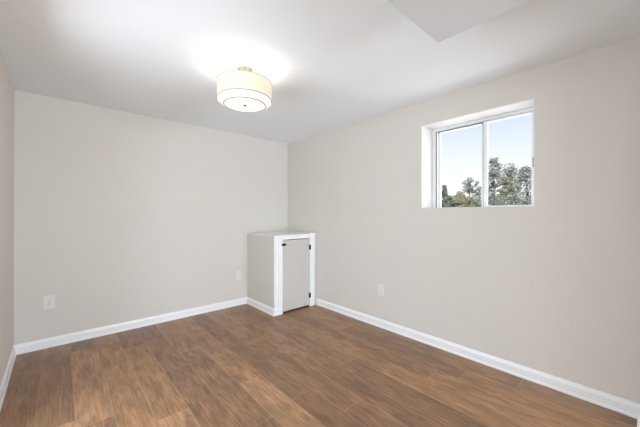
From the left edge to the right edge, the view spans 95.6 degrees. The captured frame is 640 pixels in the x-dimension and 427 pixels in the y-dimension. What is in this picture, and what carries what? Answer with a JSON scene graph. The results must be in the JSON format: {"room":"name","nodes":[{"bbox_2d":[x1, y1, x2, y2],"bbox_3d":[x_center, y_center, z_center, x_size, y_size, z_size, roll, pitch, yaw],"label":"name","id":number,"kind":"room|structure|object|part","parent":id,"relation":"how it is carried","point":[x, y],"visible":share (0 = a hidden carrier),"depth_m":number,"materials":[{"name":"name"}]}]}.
{"room":"empty basement room","nodes":[
{"label":"empty basement room","id":0,"kind":"room"},
{"bbox_2d":[0,49,13,384],"bbox_3d":[-1.436,0.074,1.072,0.140,2.300,3.773,0,0,-42],"label":"wall","id":1,"kind":"structure","parent":0,"point":[6,86],"depth_m":2.13,"materials":[{"name":"beige paint"}]},
{"bbox_2d":[0,345,15,411],"bbox_3d":[-2.193,1.182,2.019,0.019,0.086,1.350,0,0,-42],"label":"baseboard","id":2,"kind":"structure","parent":1,"relation":"attached to","point":[4,384],"depth_m":2.10,"materials":[{"name":"white paint"}]},
{"bbox_2d":[13,90,287,344],"bbox_3d":[-2.294,0.077,3.003,4.600,2.300,0.250,0,0,-42],"label":"wall","id":3,"kind":"structure","parent":0,"point":[120,216],"depth_m":3.06,"materials":[{"name":"beige paint"}]},
{"bbox_2d":[43,295,54,309],"bbox_3d":[-2.482,0.814,2.660,0.080,0.122,0.009,0,0,-42],"label":"wall outlet","id":4,"kind":"object","parent":3,"relation":"attached to","point":[48,301],"visible":1,"depth_m":2.65,"materials":[{"name":"white plastic"}]},
{"bbox_2d":[14,297,246,354],"bbox_3d":[-1.821,1.185,3.244,2.219,0.086,0.019,0,0,-42],"label":"baseboard","id":5,"kind":"structure","parent":3,"relation":"attached to","point":[22,348],"depth_m":3.00,"materials":[{"name":"white paint"}]},
{"bbox_2d":[236,271,240,279],"bbox_3d":[-1.099,0.833,3.896,0.072,0.118,0.009,0,0,-42],"label":"wall outlet","id":6,"kind":"object","parent":3,"relation":"attached to","point":[238,273],"visible":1,"depth_m":3.90,"materials":[{"name":"white plastic"}]},
{"bbox_2d":[0,304,636,426],"bbox_3d":[0.682,1.284,-0.105,4.900,0.120,8.850,0,0,-42],"label":"floor","id":7,"kind":"structure","parent":0,"point":[244,365],"depth_m":2.08,"materials":[{"name":"wood"}]},
{"bbox_2d":[247,231,316,315],"bbox_3d":[-0.521,0.744,3.948,0.692,0.974,0.701,0,0,-42],"label":"base cabinet","id":8,"kind":"object","parent":7,"relation":"on","point":[281,271],"visible":1,"depth_m":3.71,"materials":[{"name":"beige paint"}]},
{"bbox_3d":[-0.757,0.756,3.758,0.050,0.950,0.671,0,0,-42],"label":"panel","id":9,"kind":"part","parent":8,"relation":"part of","materials":[{"name":"beige paint"}]},
{"bbox_3d":[-0.734,1.188,3.765,0.134,0.086,0.690,0,0,-42],"label":"baseboard","id":10,"kind":"part","parent":8,"relation":"part of","materials":[{"name":"white paint"}]},
{"bbox_3d":[-0.521,0.275,3.962,0.672,0.012,0.680,0,0,-42],"label":"panel","id":11,"kind":"part","parent":8,"relation":"part of","materials":[{"name":"white paint"}]},
{"bbox_3d":[-0.318,0.744,3.705,0.634,0.974,0.032,0,0,-42],"label":"frame","id":12,"kind":"part","parent":8,"relation":"part of","materials":[{"name":"white paint"}]},
{"bbox_3d":[-0.302,0.771,3.718,0.421,0.877,0.018,0,0,-42],"label":"door","id":13,"kind":"part","parent":8,"relation":"part of","materials":[{"name":"beige paint"}]},
{"bbox_2d":[0,0,639,143],"bbox_3d":[0.685,-1.151,-0.100,4.900,0.150,8.850,0,0,-42],"label":"ceiling","id":14,"kind":"structure","parent":0,"point":[329,65],"depth_m":1.93,"materials":[{"name":"white paint"}]},
{"bbox_2d":[217,66,271,112],"bbox_3d":[-0.559,-0.935,2.161,0.393,0.276,0.393,0,0,-42],"label":"ceiling lamp","id":15,"kind":"object","parent":14,"relation":"attached to","point":[242,89],"visible":1,"depth_m":2.03,"materials":[{"name":"white fabric"}]},
{"bbox_3d":[-0.559,-0.910,2.161,0.390,0.126,0.390,0,0,-42],"label":"lamp shade","id":16,"kind":"part","parent":15,"relation":"part of","materials":[{"name":"beige fabric"}]},
{"bbox_2d":[218,89,270,112],"bbox_3d":[-0.559,-0.824,2.161,0.384,0.037,0.384,0,0,-42],"label":"diffuser","id":17,"kind":"object","parent":15,"relation":"attached to","point":[241,100],"depth_m":2.08,"materials":[{"name":"white glass"}]},
{"bbox_2d":[387,0,531,42],"bbox_3d":[0.198,-0.975,0.658,1.710,0.200,0.693,0,0,-42],"label":"soffit","id":18,"kind":"structure","parent":14,"relation":"attached to","point":[441,20],"depth_m":1.26,"materials":[{"name":"white paint"}]},
{"bbox_2d":[288,35,639,403],"bbox_3d":[2.398,0.079,1.430,0.300,2.300,8.850,0,0,-42],"label":"wall","id":19,"kind":"structure","parent":0,"point":[552,287],"depth_m":2.20,"materials":[{"name":"beige paint"}]},
{"bbox_2d":[378,284,383,295],"bbox_3d":[0.660,0.826,3.140,0.009,0.118,0.072,0,0,-42],"label":"wall outlet","id":20,"kind":"object","parent":19,"relation":"attached to","point":[380,286],"visible":1,"depth_m":3.14,"materials":[{"name":"white plastic"}]},
{"bbox_2d":[421,98,534,207],"bbox_3d":[1.380,-0.449,2.557,0.279,0.799,0.898,0,0,-42],"label":"window","id":21,"kind":"structure","parent":19,"relation":"in","point":[431,134],"depth_m":2.69,"materials":[{"name":"white paint"}]},
{"bbox_3d":[1.345,-0.438,2.775,0.026,0.762,0.437,0,0,-42],"label":"sash","id":22,"kind":"part","parent":21,"relation":"part of","materials":[{"name":"white plastic"}]},
{"bbox_3d":[1.591,-0.438,2.455,0.026,0.762,0.375,0,0,-42],"label":"sash","id":23,"kind":"part","parent":21,"relation":"part of","materials":[{"name":"white plastic"}]},
{"bbox_2d":[316,298,639,418],"bbox_3d":[0.933,1.187,2.826,0.019,0.086,2.950,0,0,-42],"label":"baseboard","id":24,"kind":"structure","parent":19,"relation":"attached to","point":[626,407],"depth_m":2.24,"materials":[{"name":"white paint"}]},
{"bbox_3d":[0.912,0.076,0.736,2.842,2.300,0.140,0,0,-42],"label":"wall","id":25,"kind":"structure","parent":0,"visible":0},
{"bbox_2d":[637,407,639,426],"bbox_3d":[1.869,1.186,1.696,0.130,0.086,0.019,0,0,-42],"label":"baseboard","id":26,"kind":"structure","parent":25,"relation":"attached to","point":[638,417],"depth_m":1.66,"materials":[{"name":"white paint"}]},
{"label":"outside","id":27,"kind":"structure","parent":0,"visible":0},
{"bbox_3d":[41.801,0.428,62.381,139.700,0.150,150.000,0,0,-42],"label":"ground","id":28,"kind":"structure","parent":27,"visible":0},
{"bbox_2d":[442,185,448,202],"bbox_3d":[11.967,-1.246,27.992,0.981,3.086,1.069,0,0,-18],"label":"tree","id":29,"kind":"object","parent":28,"relation":"on","point":[444,188],"visible":0.46,"depth_m":27.86,"materials":[{"name":"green plant"}]},
{"bbox_2d":[442,195,456,206],"bbox_3d":[9.265,-0.547,21.103,1.134,1.663,1.345,0,0,-42],"label":"bush","id":30,"kind":"object","parent":28,"relation":"on","point":[449,201],"visible":0.6,"depth_m":20.91,"materials":[{"name":"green plant"}]},
{"bbox_2d":[453,195,463,206],"bbox_3d":[11.413,-0.630,24.103,1.807,1.876,1.672,0,0,17],"label":"bush","id":31,"kind":"object","parent":28,"relation":"on","point":[460,201],"visible":0.28,"depth_m":23.84,"materials":[{"name":"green plant"}]},
{"bbox_2d":[456,191,467,198],"bbox_3d":[16.379,-1.200,33.707,2.486,3.028,2.424,0,0,10],"label":"tree","id":32,"kind":"object","parent":28,"relation":"on","point":[458,192],"visible":0.12,"depth_m":33.57,"materials":[{"name":"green plant"}]},
{"bbox_2d":[461,177,478,195],"bbox_3d":[18.962,-2.178,36.543,1.757,5.020,2.304,0,0,-2],"label":"tree","id":33,"kind":"object","parent":28,"relation":"on","point":[468,188],"visible":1,"depth_m":36.22,"materials":[{"name":"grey plant"}]},
{"bbox_2d":[460,196,481,206],"bbox_3d":[10.901,-0.467,21.029,1.964,1.727,1.359,0,0,-42],"label":"bush","id":34,"kind":"object","parent":28,"relation":"on","point":[469,201],"visible":0.53,"depth_m":20.77,"materials":[{"name":"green plant"}]},
{"bbox_2d":[472,186,481,202],"bbox_3d":[22.166,-1.780,40.728,2.958,4.231,2.356,0,0,-19],"label":"tree","id":35,"kind":"object","parent":28,"relation":"on","point":[478,189],"visible":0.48,"depth_m":40.38,"materials":[{"name":"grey plant"}]},
{"bbox_2d":[480,194,501,206],"bbox_3d":[12.950,-0.511,21.654,1.613,1.871,1.817,0,0,-42],"label":"bush","id":36,"kind":"object","parent":28,"relation":"on","point":[492,200],"visible":0.3,"depth_m":21.39,"materials":[{"name":"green plant"}]},
{"bbox_2d":[481,157,509,201],"bbox_3d":[17.662,-2.732,29.285,2.127,6.075,2.329,0,0,2],"label":"tree","id":37,"kind":"object","parent":28,"relation":"on","point":[494,171],"visible":0.66,"depth_m":29.05,"materials":[{"name":"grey plant"}]},
{"bbox_2d":[495,177,521,201],"bbox_3d":[16.155,-1.438,25.018,2.192,3.466,1.792,0,0,3],"label":"tree","id":38,"kind":"object","parent":28,"relation":"on","point":[506,183],"visible":0.56,"depth_m":24.88,"materials":[{"name":"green plant"}]},
{"bbox_2d":[500,163,522,198],"bbox_3d":[24.652,-3.120,37.343,3.985,6.901,3.451,0,0,-42],"label":"tree","id":39,"kind":"object","parent":28,"relation":"on","point":[510,174],"visible":0.3,"depth_m":36.96,"materials":[{"name":"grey plant"}]},
{"bbox_2d":[501,194,523,204],"bbox_3d":[12.282,-0.429,18.695,1.781,1.689,1.415,0,0,-10],"label":"bush","id":40,"kind":"object","parent":28,"relation":"on","point":[508,199],"visible":0.39,"depth_m":18.35,"materials":[{"name":"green plant"}]},
{"bbox_2d":[509,165,530,203],"bbox_3d":[22.200,-2.441,31.402,3.372,5.513,3.234,0,0,0],"label":"tree","id":41,"kind":"object","parent":28,"relation":"on","point":[524,174],"visible":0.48,"depth_m":31.17,"materials":[{"name":"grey plant"}]},
{"bbox_2d":[522,195,530,204],"bbox_3d":[14.373,-0.433,19.391,1.473,1.682,1.506,0,0,-42],"label":"bush","id":42,"kind":"object","parent":28,"relation":"on","point":[528,201],"visible":0.08,"depth_m":19.42,"materials":[{"name":"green plant"}]}
]}

